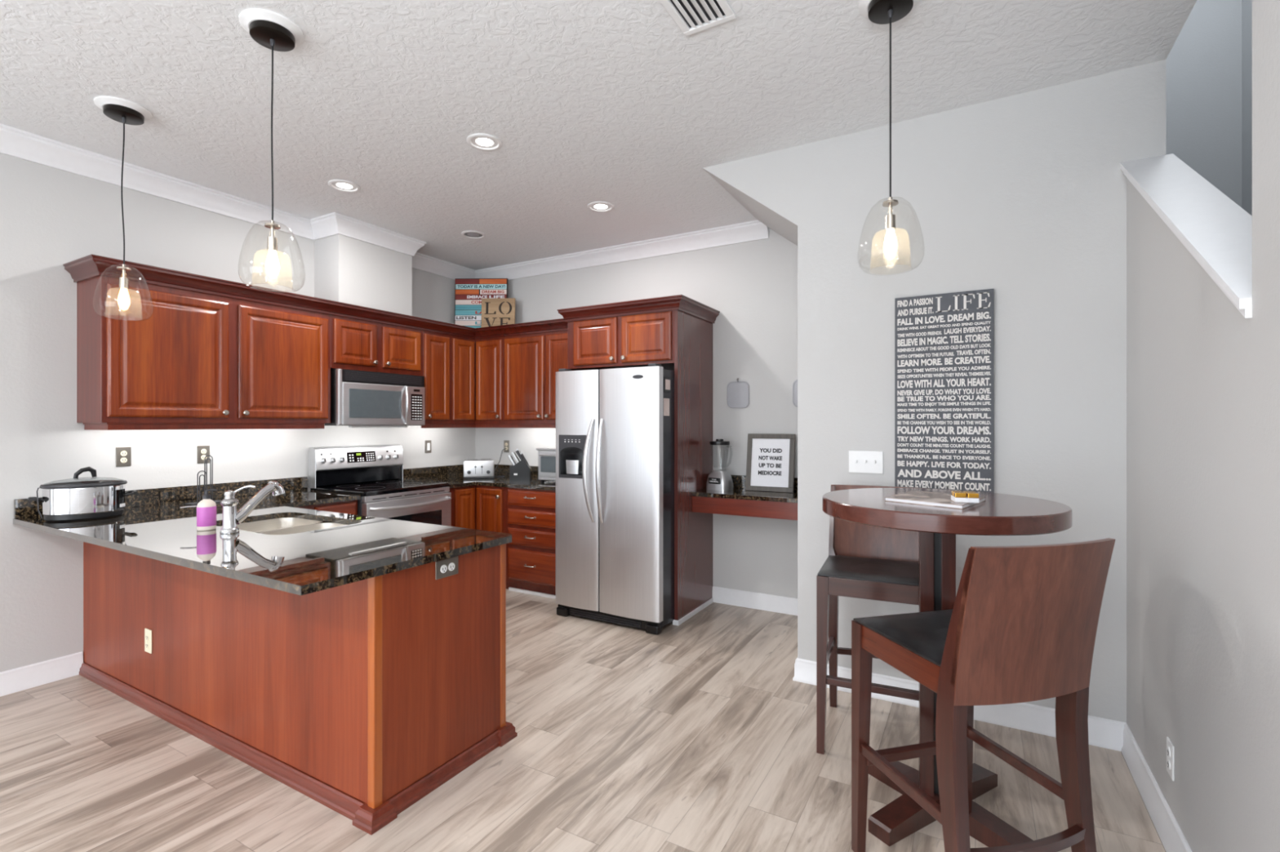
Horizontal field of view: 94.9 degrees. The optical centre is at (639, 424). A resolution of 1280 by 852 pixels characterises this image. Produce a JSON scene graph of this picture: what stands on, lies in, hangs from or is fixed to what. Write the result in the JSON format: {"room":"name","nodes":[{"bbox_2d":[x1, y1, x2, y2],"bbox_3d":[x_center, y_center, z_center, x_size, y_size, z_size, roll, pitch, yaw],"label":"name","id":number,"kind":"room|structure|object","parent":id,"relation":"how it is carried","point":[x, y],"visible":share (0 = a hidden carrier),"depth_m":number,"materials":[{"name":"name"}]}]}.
{"room":"kitchen","nodes":[
{"label":"kitchen","id":0,"kind":"room"},
{"bbox_2d":[0,152,475,672],"bbox_3d":[-3.671,-0.065,2.617,0.150,2.950,8.110,0,0,30],"label":"wall","id":1,"kind":"structure","parent":0,"point":[51,218],"depth_m":3.31,"materials":[{"name":"grey paint"}]},
{"bbox_2d":[0,651,83,696],"bbox_3d":[-4.346,1.350,1.258,0.022,0.120,4.780,0,0,30],"label":"baseboard","id":2,"kind":"structure","parent":1,"relation":"attached to","point":[24,677],"depth_m":3.18,"materials":[{"name":"white paint"}]},
{"bbox_2d":[115,447,131,466],"bbox_3d":[-3.076,0.192,3.499,0.009,0.116,0.072,0,0,30],"label":"wall outlet","id":3,"kind":"object","parent":1,"relation":"attached to","point":[123,455],"visible":1,"depth_m":3.50,"materials":[{"name":"grey metal"}]},
{"bbox_2d":[120,450,127,456],"bbox_3d":[-3.074,0.172,3.498,0.003,0.033,0.033,0,0,30],"label":"receptacle","id":4,"kind":"object","parent":3,"relation":"attached to","point":[122,453],"depth_m":3.50,"materials":[{"name":"white plastic"}]},
{"bbox_2d":[120,457,127,462],"bbox_3d":[-3.074,0.212,3.498,0.003,0.033,0.033,0,0,30],"label":"receptacle","id":5,"kind":"object","parent":3,"relation":"attached to","point":[122,460],"depth_m":3.50,"materials":[{"name":"white plastic"}]},
{"bbox_2d":[13,476,307,519],"bbox_3d":[-2.912,0.445,3.775,0.020,0.102,1.562,0,0,30],"label":"backsplash","id":6,"kind":"structure","parent":1,"relation":"attached to","point":[23,508],"depth_m":3.73,"materials":[{"name":"black stone"}]},
{"bbox_2d":[197,445,209,463],"bbox_3d":[-2.869,0.196,3.862,0.009,0.116,0.072,0,0,30],"label":"wall outlet","id":7,"kind":"object","parent":1,"relation":"attached to","point":[202,451],"visible":0.9,"depth_m":3.86,"materials":[{"name":"grey metal"}]},
{"bbox_2d":[200,448,206,453],"bbox_3d":[-2.867,0.176,3.861,0.003,0.033,0.033,0,0,30],"label":"receptacle","id":8,"kind":"object","parent":7,"relation":"attached to","point":[202,451],"depth_m":3.86,"materials":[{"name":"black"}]},
{"bbox_2d":[76,275,330,423],"bbox_3d":[-2.694,-0.407,3.785,0.388,0.795,1.293,0,0,30],"label":"upper cabinet","id":9,"kind":"object","parent":1,"relation":"attached to","point":[175,355],"visible":0.98,"depth_m":3.52,"materials":[{"name":"brown wood"}]},
{"bbox_2d":[83,422,324,430],"bbox_3d":[-2.723,0.010,3.793,0.327,0.040,1.227,0,0,30],"label":"rail","id":10,"kind":"object","parent":9,"relation":"attached to","point":[87,426],"visible":1,"depth_m":3.54,"materials":[{"name":"brown wood"}]},
{"bbox_2d":[62,254,567,339],"bbox_3d":[-1.814,-0.846,4.070,1.297,0.092,2.954,0,0,37],"label":"crown molding","id":11,"kind":"structure","parent":9,"relation":"attached to","point":[91,266],"depth_m":3.92,"materials":[{"name":"brown wood"}]},
{"bbox_2d":[0,123,426,256],"bbox_3d":[-3.672,-1.478,2.074,0.385,0.125,6.865,0,0,30],"label":"trim","id":12,"kind":"structure","parent":1,"relation":"attached to","point":[14,142],"depth_m":3.73,"materials":[{"name":"white paint"}]},
{"bbox_2d":[330,315,423,376],"bbox_3d":[-2.168,-0.609,4.707,0.388,0.393,0.830,0,0,30],"label":"upper cabinet","id":13,"kind":"object","parent":1,"relation":"attached to","point":[356,344],"visible":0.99,"depth_m":4.57,"materials":[{"name":"brown wood"}]},
{"bbox_2d":[324,368,424,426],"bbox_3d":[-2.141,-0.200,4.670,0.470,0.416,0.768,0,0,30],"label":"microwave","id":14,"kind":"object","parent":13,"relation":"attached to","point":[357,397],"visible":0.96,"depth_m":4.51,"materials":[{"name":"silver metal"}]},
{"bbox_2d":[348,426,407,427],"bbox_3d":[-2.050,0.016,4.622,0.040,0.014,0.500,0,0,30],"label":"light","id":15,"kind":"object","parent":14,"relation":"attached to","point":[348,426],"visible":0.96,"depth_m":4.59,"materials":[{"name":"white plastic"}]},
{"bbox_2d":[425,440,431,453],"bbox_3d":[-1.964,0.205,5.450,0.008,0.116,0.072,0,0,30],"label":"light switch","id":16,"kind":"object","parent":1,"relation":"attached to","point":[428,443],"visible":1,"depth_m":5.45,"materials":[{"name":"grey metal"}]},
{"bbox_2d":[426,443,430,450],"bbox_3d":[-1.961,0.205,5.449,0.003,0.068,0.032,0,0,30],"label":"receptacle","id":17,"kind":"object","parent":16,"relation":"attached to","point":[428,444],"depth_m":5.45,"materials":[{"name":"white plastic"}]},
{"bbox_2d":[423,330,449,423],"bbox_3d":[-1.892,-0.407,5.191,0.388,0.795,0.285,0,0,30],"label":"upper cabinet","id":18,"kind":"object","parent":1,"relation":"attached to","point":[436,345],"visible":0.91,"depth_m":5.10,"materials":[{"name":"brown wood"}]},
{"bbox_2d":[314,234,412,315],"bbox_3d":[-2.208,-1.165,4.722,0.305,0.750,0.653,0,0,30],"label":"wall","id":19,"kind":"structure","parent":0,"point":[348,270],"depth_m":4.53,"materials":[{"name":"grey paint"}]},
{"bbox_2d":[0,589,1165,851],"bbox_3d":[-0.658,1.470,1.561,6.430,0.120,9.260,0,0,30],"label":"floor","id":20,"kind":"structure","parent":0,"point":[698,735],"depth_m":2.38,"materials":[{"name":"wood"}]},
{"bbox_2d":[79,521,517,835],"bbox_3d":[-1.872,0.968,2.984,2.609,0.884,0.740,0,0,30],"label":"base cabinet","id":21,"kind":"object","parent":20,"relation":"on","point":[364,698],"visible":0.7,"depth_m":2.40,"materials":[{"name":"brown wood"}]},
{"bbox_2d":[144,628,151,653],"bbox_3d":[-2.456,1.080,2.931,0.072,0.116,0.009,0,0,30],"label":"wall outlet","id":22,"kind":"object","parent":21,"relation":"attached to","point":[148,633],"visible":1,"depth_m":2.92,"materials":[{"name":"beige plastic"}]},
{"bbox_2d":[145,633,149,640],"bbox_3d":[-2.457,1.060,2.929,0.033,0.033,0.003,0,0,30],"label":"receptacle","id":23,"kind":"object","parent":22,"relation":"attached to","point":[147,635],"depth_m":2.93,"materials":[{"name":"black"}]},
{"bbox_2d":[145,641,149,648],"bbox_3d":[-2.457,1.100,2.929,0.033,0.033,0.003,0,0,30],"label":"receptacle","id":24,"kind":"object","parent":22,"relation":"attached to","point":[147,643],"depth_m":2.93,"materials":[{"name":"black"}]},
{"bbox_2d":[13,476,511,595],"bbox_3d":[-1.787,0.460,3.134,2.609,0.132,1.569,0,0,30],"label":"countertop","id":25,"kind":"structure","parent":21,"relation":"on","point":[153,524],"depth_m":2.54,"materials":[{"name":"black stone"}]},
{"bbox_2d":[27,466,137,521],"bbox_3d":[-2.958,0.360,3.131,0.260,0.271,0.422,0,0,40],"label":"slow cooker","id":26,"kind":"object","parent":25,"relation":"on","point":[70,501],"visible":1,"depth_m":3.05,"materials":[{"name":"silver metal"}]},
{"bbox_2d":[180,506,196,508],"bbox_3d":[-2.156,0.442,2.848,0.111,0.108,0.044,0,0,-15],"label":"soap dispenser","id":27,"kind":"object","parent":25,"relation":"on","point":[185,506],"visible":0.13,"depth_m":2.83,"materials":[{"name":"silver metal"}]},
{"bbox_2d":[184,454,222,505],"bbox_3d":[-2.741,0.344,3.703,0.098,0.303,0.186,0,0,30],"label":"rack","id":28,"kind":"object","parent":25,"relation":"on","point":[205,471],"visible":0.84,"depth_m":3.71,"materials":[{"name":"grey metal"}]},
{"bbox_2d":[196,488,217,531],"bbox_3d":[-2.046,0.401,2.772,0.076,0.191,0.076,0,0,30],"label":"soap bottle","id":29,"kind":"object","parent":25,"relation":"on","point":[206,508],"visible":1,"depth_m":2.75,"materials":[{"name":"purple plastic"}]},
{"bbox_2d":[219,480,284,534],"bbox_3d":[-1.815,0.386,2.779,0.108,0.220,0.295,0,0,26],"label":"faucet","id":30,"kind":"object","parent":25,"relation":"on","point":[231,517],"visible":1,"depth_m":2.70,"materials":[{"name":"silver metal"}]},
{"bbox_2d":[220,517,346,534],"bbox_3d":[-1.806,0.624,2.981,0.734,0.193,0.474,0,0,30],"label":"sink","id":31,"kind":"object","parent":25,"relation":"in","point":[285,526],"visible":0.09,"depth_m":3.18,"materials":[{"name":"metal"}]},
{"bbox_2d":[435,555,457,579],"bbox_3d":[-0.769,0.572,2.346,0.009,0.072,0.116,0,0,30],"label":"wall outlet","id":32,"kind":"object","parent":21,"relation":"attached to","point":[444,568],"visible":1,"depth_m":2.34,"materials":[{"name":"grey metal"}]},
{"bbox_2d":[440,564,447,573],"bbox_3d":[-0.777,0.572,2.328,0.003,0.033,0.033,0,0,30],"label":"receptacle","id":33,"kind":"object","parent":32,"relation":"attached to","point":[443,568],"depth_m":2.32,"materials":[{"name":"white plastic"}]},
{"bbox_2d":[448,562,454,570],"bbox_3d":[-0.757,0.572,2.362,0.003,0.033,0.033,0,0,30],"label":"receptacle","id":34,"kind":"object","parent":32,"relation":"attached to","point":[451,565],"depth_m":2.36,"materials":[{"name":"white plastic"}]},
{"bbox_2d":[293,499,357,515],"bbox_3d":[-2.382,0.968,4.055,0.662,0.884,0.565,0,0,30],"label":"base cabinet","id":35,"kind":"object","parent":20,"relation":"on","point":[349,507],"visible":0.05,"depth_m":4.02,"materials":[{"name":"brown wood"}]},
{"bbox_2d":[308,444,451,526],"bbox_3d":[-1.999,0.791,4.608,0.741,1.238,0.778,0,0,30],"label":"range","id":36,"kind":"object","parent":20,"relation":"on","point":[375,473],"visible":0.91,"depth_m":4.57,"materials":[{"name":"silver metal"}]},
{"bbox_2d":[310,479,448,496],"bbox_3d":[-2.027,0.490,4.624,0.657,0.029,0.770,0,0,30],"label":"cooktop","id":37,"kind":"object","parent":36,"relation":"in","point":[371,487],"depth_m":4.50,"materials":[{"name":"black glass"}]},
{"bbox_2d":[448,485,510,589],"bbox_3d":[-1.473,0.968,5.340,0.969,0.884,0.899,0,0,30],"label":"base cabinet","id":38,"kind":"object","parent":20,"relation":"on","point":[483,508],"visible":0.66,"depth_m":5.01,"materials":[{"name":"brown wood"}]},
{"bbox_2d":[403,464,555,490],"bbox_3d":[-1.198,0.460,5.152,1.634,0.132,0.954,0,0,30],"label":"countertop","id":39,"kind":"structure","parent":38,"relation":"on","point":[453,475],"depth_m":5.30,"materials":[{"name":"black stone"}]},
{"bbox_2d":[462,458,494,479],"bbox_3d":[-1.500,0.411,5.477,0.274,0.170,0.257,0,0,-13],"label":"toaster","id":40,"kind":"object","parent":39,"relation":"on","point":[473,468],"visible":1,"depth_m":5.37,"materials":[{"name":"metal"}]},
{"bbox_2d":[493,448,506,477],"bbox_3d":[-1.346,0.361,5.646,0.131,0.270,0.224,0,0,3],"label":"power cord","id":41,"kind":"object","parent":39,"relation":"on","point":[504,448],"visible":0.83,"depth_m":5.68,"materials":[{"name":"grey plastic"}]},
{"bbox_2d":[509,458,530,482],"bbox_3d":[-1.042,0.396,5.117,0.170,0.200,0.112,0,0,-5],"label":"knife block","id":42,"kind":"object","parent":39,"relation":"on","point":[520,472],"visible":0.94,"depth_m":5.06,"materials":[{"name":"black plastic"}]},
{"bbox_2d":[508,456,515,465],"bbox_3d":[-1.105,0.320,5.076,0.067,0.094,0.019,0,0,-5],"label":"knife","id":43,"kind":"object","parent":42,"relation":"in","point":[510,457],"visible":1,"depth_m":5.07,"materials":[{"name":"metal"}]},
{"bbox_2d":[511,452,519,462],"bbox_3d":[-1.077,0.288,5.079,0.077,0.112,0.019,0,0,-5],"label":"knife","id":44,"kind":"object","parent":42,"relation":"in","point":[512,453],"visible":1,"depth_m":5.07,"materials":[{"name":"metal"}]},
{"bbox_2d":[515,449,523,460],"bbox_3d":[-1.041,0.272,5.082,0.073,0.104,0.019,0,0,-5],"label":"knife","id":45,"kind":"object","parent":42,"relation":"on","point":[517,451],"visible":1,"depth_m":5.08,"materials":[{"name":"grey plastic"}]},
{"bbox_2d":[520,453,528,465],"bbox_3d":[-1.006,0.305,5.109,0.075,0.108,0.019,0,0,-5],"label":"knife","id":46,"kind":"object","parent":42,"relation":"in","point":[522,455],"visible":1,"depth_m":5.10,"materials":[{"name":"grey plastic"}]},
{"bbox_2d":[536,447,555,482],"bbox_3d":[-0.639,0.350,5.078,0.424,0.292,0.351,0,0,30],"label":"toaster oven","id":47,"kind":"object","parent":39,"relation":"on","point":[546,456],"visible":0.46,"depth_m":5.00,"materials":[{"name":"metal"}]},
{"bbox_2d":[506,487,555,599],"bbox_3d":[-0.680,0.968,5.025,0.720,0.884,0.662,0,0,30],"label":"base cabinet","id":48,"kind":"object","parent":20,"relation":"on","point":[531,513],"visible":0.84,"depth_m":4.81,"materials":[{"name":"brown wood"}]},
{"bbox_2d":[555,363,674,635],"bbox_3d":[-0.078,0.499,4.440,0.875,1.822,0.863,0,0,30],"label":"refrigerator","id":49,"kind":"object","parent":20,"relation":"on","point":[615,439],"visible":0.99,"depth_m":4.09,"materials":[{"name":"metal"}]},
{"bbox_2d":[565,460,578,474],"bbox_3d":[-0.485,0.308,4.267,0.140,0.100,0.042,0,0,30],"label":"cup","id":50,"kind":"object","parent":49,"relation":"on","point":[571,466],"depth_m":4.25,"materials":[{"name":"metal"}]},
{"bbox_2d":[663,398,669,416],"bbox_3d":[0.183,-0.120,4.037,0.002,0.120,0.085,0,0,30],"label":"note","id":51,"kind":"object","parent":49,"relation":"attached to","point":[666,401],"visible":1,"depth_m":4.03,"materials":[{"name":"paper"}]},
{"bbox_2d":[663,376,671,393],"bbox_3d":[0.190,-0.275,4.047,0.006,0.110,0.100,0,0,30],"label":"magnet","id":52,"kind":"object","parent":49,"relation":"attached to","point":[667,380],"visible":1,"depth_m":4.04,"materials":[{"name":"black plastic"}]},
{"bbox_2d":[665,379,670,390],"bbox_3d":[0.191,-0.275,4.046,0.002,0.070,0.070,0,0,30],"label":"picture","id":53,"kind":"object","parent":52,"relation":"attached to","point":[667,381],"depth_m":4.05,"materials":[{"name":"paper"}]},
{"bbox_2d":[674,310,712,620],"bbox_3d":[0.412,0.300,4.414,0.026,2.220,0.641,0,0,30],"label":"end panel","id":54,"kind":"object","parent":20,"relation":"on","point":[693,335],"visible":0.86,"depth_m":4.33,"materials":[{"name":"brown wood"}]},
{"bbox_2d":[672,598,712,626],"bbox_3d":[0.404,1.393,4.395,0.048,0.035,0.624,0,0,30],"label":"trim","id":55,"kind":"structure","parent":54,"relation":"attached to","point":[709,602],"depth_m":4.32,"materials":[{"name":"white paint"}]},
{"bbox_2d":[816,484,928,755],"bbox_3d":[1.077,0.858,2.676,0.450,1.105,0.546,0,0,25],"label":"bar stool","id":56,"kind":"object","parent":20,"relation":"on","point":[864,562],"visible":0.49,"depth_m":2.56,"materials":[{"name":"brown wood"}]},
{"bbox_2d":[822,488,1072,847],"bbox_3d":[1.093,0.843,2.163,0.804,1.134,0.804,0,0,30],"label":"bar table","id":57,"kind":"object","parent":20,"relation":"on","point":[1001,514],"visible":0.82,"depth_m":2.04,"materials":[{"name":"brown wood"}]},
{"bbox_2d":[884,490,986,509],"bbox_3d":[1.067,0.269,2.123,0.265,0.014,0.328,0,0,43],"label":"book","id":58,"kind":"object","parent":57,"relation":"on","point":[914,497],"visible":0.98,"depth_m":2.07,"materials":[{"name":"white paper"}]},
{"bbox_2d":[951,490,978,502],"bbox_3d":[1.106,0.246,2.000,0.072,0.032,0.072,0,0,18],"label":"box","id":59,"kind":"object","parent":58,"relation":"on","point":[958,496],"visible":1,"depth_m":1.97,"materials":[{"name":"white paper"}]},
{"bbox_2d":[851,537,1115,851],"bbox_3d":[0.988,0.858,1.742,0.450,1.105,0.546,0,0,-14],"label":"bar stool","id":60,"kind":"object","parent":20,"relation":"on","point":[1021,625],"visible":1,"depth_m":1.55,"materials":[{"name":"brown wood"}]},
{"bbox_2d":[0,0,1196,270],"bbox_3d":[-1.451,-1.690,1.351,5.260,0.300,8.110,0,0,30],"label":"ceiling","id":61,"kind":"structure","parent":0,"point":[587,102],"depth_m":2.69,"materials":[{"name":"white paint"}]},
{"bbox_2d":[93,96,152,310],"bbox_3d":[-2.513,-1.029,2.860,0.222,1.022,0.222,0,0,30],"label":"pendant lamp","id":62,"kind":"object","parent":61,"relation":"hanging from","point":[123,111],"visible":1,"depth_m":2.85,"materials":[{"name":"black metal"}]},
{"bbox_2d":[116,264,131,289],"bbox_3d":[-2.513,-0.721,2.860,0.054,0.117,0.054,0,0,30],"label":"socket","id":63,"kind":"object","parent":62,"relation":"attached to","point":[123,282],"depth_m":2.85,"materials":[{"name":"silver metal"}]},
{"bbox_2d":[239,8,304,278],"bbox_3d":[-1.427,-1.035,2.281,0.222,1.010,0.222,0,0,30],"label":"pendant lamp","id":64,"kind":"object","parent":61,"relation":"hanging from","point":[273,31],"visible":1,"depth_m":2.27,"materials":[{"name":"black metal"}]},
{"bbox_2d":[264,220,280,252],"bbox_3d":[-1.427,-0.733,2.281,0.054,0.117,0.054,0,0,30],"label":"socket","id":65,"kind":"object","parent":64,"relation":"attached to","point":[272,242],"depth_m":2.27,"materials":[{"name":"silver metal"}]},
{"bbox_2d":[328,179,360,192],"bbox_3d":[-1.905,-1.536,3.786,0.188,0.009,0.188,0,0,30],"label":"recessed light","id":66,"kind":"object","parent":61,"relation":"in","point":[338,184],"visible":1,"depth_m":3.78,"materials":[{"name":"white plastic"}]},
{"bbox_2d":[461,231,485,239],"bbox_3d":[-1.350,-1.536,4.759,0.188,0.009,0.188,0,0,30],"label":"recessed light","id":67,"kind":"object","parent":61,"relation":"in","point":[469,234],"visible":1,"depth_m":4.75,"materials":[{"name":"white plastic"}]},
{"bbox_2d":[466,133,502,151],"bbox_3d":[-0.847,-1.536,3.199,0.188,0.009,0.188,0,0,30],"label":"recessed light","id":68,"kind":"object","parent":61,"relation":"in","point":[486,142],"visible":1,"depth_m":3.19,"materials":[{"name":"white plastic"}]},
{"bbox_2d":[587,201,613,212],"bbox_3d":[-0.277,-1.536,4.147,0.188,0.009,0.188,0,0,30],"label":"recessed light","id":69,"kind":"object","parent":61,"relation":"in","point":[598,206],"visible":1,"depth_m":4.14,"materials":[{"name":"white plastic"}]},
{"bbox_2d":[658,0,736,36],"bbox_3d":[0.098,-1.533,1.959,0.210,0.014,0.700,0,0,30],"label":"ceiling vent","id":70,"kind":"object","parent":61,"relation":"in","point":[699,15],"visible":1,"depth_m":2.19,"materials":[{"name":"white plastic"}]},
{"bbox_2d":[858,0,919,259],"bbox_3d":[0.904,-1.049,2.121,0.222,0.982,0.222,0,0,30],"label":"pendant lamp","id":71,"kind":"object","parent":61,"relation":"hanging from","point":[878,11],"visible":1,"depth_m":2.12,"materials":[{"name":"black metal"}]},
{"bbox_2d":[882,196,898,231],"bbox_3d":[0.904,-0.760,2.121,0.054,0.117,0.054,0,0,30],"label":"socket","id":72,"kind":"object","parent":71,"relation":"attached to","point":[890,220],"depth_m":2.11,"materials":[{"name":"silver metal"}]},
{"bbox_2d":[475,228,797,598],"bbox_3d":[-0.088,-0.065,5.155,3.560,2.950,0.150,0,0,30],"label":"wall","id":73,"kind":"structure","parent":0,"point":[753,285],"depth_m":4.60,"materials":[{"name":"grey paint"}]},
{"bbox_2d":[403,464,537,479],"bbox_3d":[-1.198,0.445,5.155,1.629,0.102,0.949,0,0,30],"label":"backsplash","id":74,"kind":"structure","parent":73,"relation":"attached to","point":[415,473],"depth_m":5.56,"materials":[{"name":"black stone"}]},
{"bbox_2d":[449,335,504,423],"bbox_3d":[-1.528,-0.407,5.518,0.697,0.795,0.644,0,0,30],"label":"upper cabinet","id":75,"kind":"object","parent":73,"relation":"attached to","point":[477,366],"visible":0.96,"depth_m":5.38,"materials":[{"name":"brown wood"}]},
{"bbox_2d":[453,278,507,328],"bbox_3d":[-1.526,-1.105,5.639,0.507,0.599,0.051,0,0,1],"label":"word sign","id":76,"kind":"object","parent":75,"relation":"on","point":[469,293],"visible":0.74,"depth_m":5.63,"materials":[{"name":"multicoloured paint"}]},
{"bbox_2d":[480,297,515,327],"bbox_3d":[-1.339,-1.000,5.550,0.318,0.390,0.045,0,0,2],"label":"love sign","id":77,"kind":"object","parent":75,"relation":"on","point":[495,311],"visible":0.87,"depth_m":5.54,"materials":[{"name":"beige wood"}]},
{"bbox_2d":[503,440,509,452],"bbox_3d":[-1.309,0.214,5.760,0.072,0.116,0.009,0,0,30],"label":"wall outlet","id":78,"kind":"object","parent":73,"relation":"attached to","point":[506,443],"visible":1,"depth_m":5.75,"materials":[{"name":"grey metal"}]},
{"bbox_2d":[504,330,567,423],"bbox_3d":[-0.755,-0.407,5.226,0.935,0.795,0.388,0,0,30],"label":"upper cabinet","id":79,"kind":"object","parent":73,"relation":"attached to","point":[532,362],"visible":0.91,"depth_m":5.15,"materials":[{"name":"brown wood"}]},
{"bbox_2d":[421,423,555,428],"bbox_3d":[-1.137,0.010,4.969,1.337,0.040,0.627,0,0,30],"label":"rail","id":80,"kind":"object","parent":79,"relation":"attached to","point":[426,425],"visible":0.62,"depth_m":5.27,"materials":[{"name":"brown wood"}]},
{"bbox_2d":[412,220,768,279],"bbox_3d":[-0.601,-1.478,4.771,3.050,0.125,1.025,0,0,30],"label":"trim","id":81,"kind":"structure","parent":73,"relation":"attached to","point":[754,230],"depth_m":5.12,"materials":[{"name":"white paint"}]},
{"bbox_2d":[556,294,719,370],"bbox_3d":[-0.007,-0.433,4.620,1.077,0.927,0.697,0,0,30],"label":"upper cabinet","id":82,"kind":"object","parent":73,"relation":"attached to","point":[639,333],"visible":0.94,"depth_m":4.34,"materials":[{"name":"brown wood"}]},
{"bbox_2d":[726,378,749,408],"bbox_3d":[0.762,-0.244,4.570,0.180,0.233,0.021,0,0,30],"label":"board","id":83,"kind":"object","parent":73,"relation":"attached to","point":[737,393],"visible":1,"depth_m":4.57,"materials":[{"name":"grey plastic"}]},
{"bbox_2d":[691,475,797,520],"bbox_3d":[0.898,0.519,4.265,0.961,0.251,0.419,0,0,30],"label":"desk","id":84,"kind":"object","parent":73,"relation":"attached to","point":[738,501],"visible":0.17,"depth_m":4.16,"materials":[{"name":"brown wood"}]},
{"bbox_2d":[706,439,733,491],"bbox_3d":[0.620,0.302,4.461,0.204,0.387,0.162,0,0,38],"label":"blender","id":85,"kind":"object","parent":84,"relation":"on","point":[717,480],"visible":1,"depth_m":4.42,"materials":[{"name":"metal"}]},
{"bbox_2d":[745,433,795,493],"bbox_3d":[0.971,0.284,4.377,0.355,0.428,0.090,0,0,27],"label":"framed print","id":86,"kind":"object","parent":84,"relation":"on","point":[771,458],"visible":1,"depth_m":4.37,"materials":[{"name":"white paper"}]},
{"bbox_2d":[712,586,797,615],"bbox_3d":[0.997,1.350,4.438,0.965,0.120,0.022,0,0,30],"label":"baseboard","id":87,"kind":"structure","parent":73,"relation":"attached to","point":[779,604],"depth_m":4.50,"materials":[{"name":"white paint"}]},
{"bbox_2d":[730,475,797,492],"bbox_3d":[0.913,0.445,4.291,0.961,0.102,0.359,0,0,30],"label":"backsplash","id":88,"kind":"structure","parent":73,"relation":"attached to","point":[739,481],"depth_m":4.55,"materials":[{"name":"black stone"}]},
{"bbox_2d":[792,379,797,407],"bbox_3d":[1.211,-0.244,4.314,0.180,0.233,0.021,0,0,30],"label":"board","id":89,"kind":"object","parent":73,"relation":"attached to","point":[795,383],"visible":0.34,"depth_m":4.35,"materials":[{"name":"grey plastic"}]},
{"bbox_2d":[702,59,1165,722],"bbox_3d":[1.572,-0.065,3.484,2.120,2.950,1.110,0,0,30],"label":"wall","id":90,"kind":"structure","parent":0,"point":[1022,197],"depth_m":2.77,"materials":[{"name":"grey paint"}]},
{"bbox_2d":[848,450,883,474],"bbox_3d":[1.176,0.196,3.061,0.170,0.116,0.016,0,0,30],"label":"light switch","id":91,"kind":"object","parent":90,"relation":"attached to","point":[860,462],"visible":1,"depth_m":3.06,"materials":[{"name":"white plastic"}]},
{"bbox_2d":[894,288,994,493],"bbox_3d":[1.484,-0.150,2.878,0.430,0.980,0.026,0,0,30],"label":"word sign","id":92,"kind":"object","parent":90,"relation":"attached to","point":[944,343],"visible":1,"depth_m":2.86,"materials":[{"name":"wood"}]},
{"bbox_2d":[1126,0,1279,851],"bbox_3d":[1.708,-1.440,0.552,1.280,5.700,9.750,0,0,30],"label":"wall","id":93,"kind":"structure","parent":0,"point":[1203,376],"depth_m":1.74,"materials":[{"name":"grey paint"}]},
{"bbox_2d":[792,657,1191,851],"bbox_3d":[0.089,1.350,0.461,1.442,0.120,7.790,0,0,30],"label":"baseboard","id":94,"kind":"structure","parent":93,"relation":"attached to","point":[1117,735],"depth_m":2.59,"materials":[{"name":"white paint"}]},
{"bbox_2d":[1166,737,1174,781],"bbox_3d":[1.769,1.115,1.962,0.009,0.116,0.072,0,0,30],"label":"wall outlet","id":95,"kind":"object","parent":93,"relation":"attached to","point":[1170,747],"visible":1,"depth_m":1.95,"materials":[{"name":"white plastic"}]},
{"bbox_2d":[1166,746,1170,757],"bbox_3d":[1.767,1.095,1.963,0.003,0.033,0.033,0,0,30],"label":"receptacle","id":96,"kind":"object","parent":95,"relation":"attached to","point":[1168,748],"depth_m":1.96,"materials":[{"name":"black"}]},
{"bbox_2d":[1166,759,1170,769],"bbox_3d":[1.767,1.135,1.963,0.003,0.033,0.033,0,0,30],"label":"receptacle","id":97,"kind":"object","parent":95,"relation":"attached to","point":[1168,761],"depth_m":1.96,"materials":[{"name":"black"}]},
{"bbox_2d":[1120,153,1252,318],"bbox_3d":[1.833,-0.695,1.934,0.174,0.885,1.324,0,0,30],"label":"trim","id":98,"kind":"structure","parent":93,"relation":"attached to","point":[1217,232],"depth_m":1.83,"materials":[{"name":"white paint"}]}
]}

